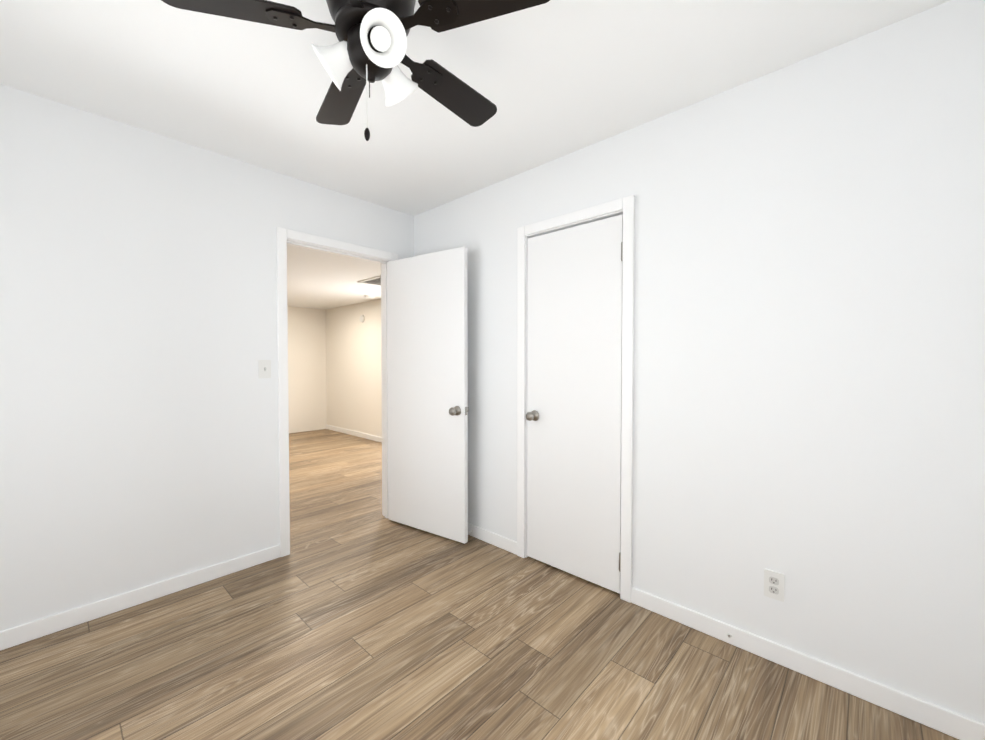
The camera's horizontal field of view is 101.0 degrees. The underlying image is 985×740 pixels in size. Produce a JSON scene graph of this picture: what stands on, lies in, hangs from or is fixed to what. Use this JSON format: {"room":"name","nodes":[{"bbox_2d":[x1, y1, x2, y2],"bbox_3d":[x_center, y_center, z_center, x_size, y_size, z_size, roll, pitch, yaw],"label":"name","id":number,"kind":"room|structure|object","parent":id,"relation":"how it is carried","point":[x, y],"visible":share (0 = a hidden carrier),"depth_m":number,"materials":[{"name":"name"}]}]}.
{"room":"empty bedroom","nodes":[
{"label":"empty bedroom","id":0,"kind":"room"},
{"bbox_2d":[0,84,413,630],"bbox_3d":[-1.424,-0.024,2.595,0.120,2.440,3.970,1,2,43],"label":"wall","id":1,"kind":"structure","parent":0,"point":[139,439],"depth_m":2.07,"materials":[{"name":"white paint"}]},
{"bbox_2d":[0,544,279,650],"bbox_3d":[-1.989,1.170,1.912,0.013,0.082,1.862,1,2,43],"label":"baseboard","id":2,"kind":"structure","parent":1,"relation":"attached to","point":[26,632],"depth_m":2.05,"materials":[{"name":"white wood"}]},
{"bbox_2d":[258,360,270,377],"bbox_3d":[-1.407,-0.005,2.513,0.019,0.114,0.070,1,2,43],"label":"light switch","id":3,"kind":"object","parent":1,"relation":"attached to","point":[264,368],"visible":1,"depth_m":2.51,"materials":[{"name":"white plastic"}]},
{"bbox_2d":[276,227,397,556],"bbox_3d":[-1.104,0.141,2.946,0.158,2.095,0.892,1,2,43],"label":"door frame","id":4,"kind":"structure","parent":1,"relation":"attached to","point":[283,235],"depth_m":2.61,"materials":[{"name":"white wood"}]},
{"bbox_2d":[387,247,468,543],"bbox_3d":[-0.493,0.172,2.956,0.778,2.001,0.173,1,2,34],"label":"bedroom door","id":5,"kind":"structure","parent":1,"relation":"in","point":[427,340],"depth_m":2.91,"materials":[{"name":"white wood"}]},
{"bbox_2d":[287,306,326,432],"bbox_3d":[-4.024,-0.110,6.560,0.120,2.440,6.270,1,2,43],"label":"wall","id":6,"kind":"structure","parent":0,"point":[307,327],"depth_m":7.25,"materials":[{"name":"white paint"}]},
{"bbox_2d":[287,245,380,309],"bbox_3d":[-2.378,-1.227,5.016,4.600,0.340,6.270,1,2,43],"label":"ceiling","id":7,"kind":"structure","parent":0,"point":[320,280],"depth_m":4.71,"materials":[{"name":"white paint"}]},
{"bbox_2d":[364,295,374,297],"bbox_3d":[-1.772,-1.059,5.868,0.150,0.036,0.150,1,2,43],"label":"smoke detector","id":8,"kind":"object","parent":7,"relation":"attached to","point":[369,296],"visible":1,"depth_m":5.82,"materials":[{"name":"white plastic"}]},
{"bbox_2d":[358,275,380,285],"bbox_3d":[-1.276,-1.046,4.798,0.520,0.014,0.400,1,2,43],"label":"ceiling vent","id":9,"kind":"object","parent":7,"relation":"in","point":[375,281],"visible":0.5,"depth_m":4.77,"materials":[{"name":"silver metal"}]},
{"bbox_2d":[327,299,381,436],"bbox_3d":[-1.377,-0.099,6.015,4.450,2.440,0.120,1,2,43],"label":"wall","id":10,"kind":"structure","parent":0,"point":[334,368],"depth_m":6.78,"materials":[{"name":"white paint"}]},
{"bbox_2d":[326,424,381,441],"bbox_3d":[-2.314,1.063,6.814,2.082,0.082,0.013,1,2,43],"label":"baseboard","id":11,"kind":"structure","parent":10,"relation":"attached to","point":[359,434],"depth_m":6.78,"materials":[{"name":"white wood"}]},
{"bbox_2d":[360,315,364,322],"bbox_3d":[-2.115,-0.831,6.577,0.124,0.124,0.034,1,2,43],"label":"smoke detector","id":12,"kind":"object","parent":10,"relation":"attached to","point":[362,318],"visible":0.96,"depth_m":6.55,"materials":[{"name":"white plastic"}]},
{"bbox_2d":[0,0,950,215],"bbox_3d":[-0.161,-1.269,1.401,3.560,0.100,3.970,1,2,43],"label":"ceiling","id":13,"kind":"structure","parent":0,"point":[551,80],"depth_m":1.68,"materials":[{"name":"white paint"}]},
{"bbox_2d":[161,0,549,140],"bbox_3d":[-0.339,-0.933,1.209,1.037,0.562,1.010,1,2,43],"label":"ceiling fan","id":14,"kind":"object","parent":13,"relation":"hanging from","point":[370,46],"visible":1,"depth_m":1.13,"materials":[{"name":"black metal"}]},
{"bbox_2d":[0,429,958,739],"bbox_3d":[-1.070,1.218,3.861,8.160,0.100,6.270,1,2,43],"label":"floor","id":15,"kind":"structure","parent":0,"point":[354,615],"depth_m":1.70,"materials":[{"name":"brown wood"}]},
{"bbox_2d":[414,0,984,723],"bbox_3d":[0.660,-0.016,2.229,3.440,2.440,0.120,1,2,43],"label":"wall","id":16,"kind":"structure","parent":0,"point":[810,334],"depth_m":1.61,"materials":[{"name":"white paint"}]},
{"bbox_2d":[468,523,516,554],"bbox_3d":[-0.251,1.147,2.987,1.108,0.082,0.040,1,2,43],"label":"baseboard","id":17,"kind":"structure","parent":16,"relation":"attached to","point":[492,538],"depth_m":2.76,"materials":[{"name":"white wood"}]},
{"bbox_2d":[526,214,622,593],"bbox_3d":[0.437,0.185,2.334,0.644,2.001,0.104,1,2,43],"label":"closet door","id":18,"kind":"structure","parent":16,"relation":"in","point":[574,348],"depth_m":2.32,"materials":[{"name":"white wood"}]},
{"bbox_2d":[517,195,634,602],"bbox_3d":[0.489,0.172,2.392,0.683,2.057,0.120,1,2,43],"label":"door frame","id":19,"kind":"structure","parent":16,"relation":"attached to","point":[617,213],"depth_m":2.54,"materials":[{"name":"white wood"}]},
{"bbox_2d":[764,569,784,601],"bbox_3d":[1.171,0.896,1.690,0.070,0.114,0.008,1,2,43],"label":"outlet","id":20,"kind":"object","parent":16,"relation":"attached to","point":[774,581],"visible":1,"depth_m":1.69,"materials":[{"name":"white plastic"}]},
{"bbox_2d":[631,587,984,739],"bbox_3d":[1.244,1.176,1.624,1.425,0.082,0.013,1,2,43],"label":"baseboard","id":21,"kind":"structure","parent":16,"relation":"attached to","point":[942,720],"depth_m":1.57,"materials":[{"name":"white wood"}]}
]}

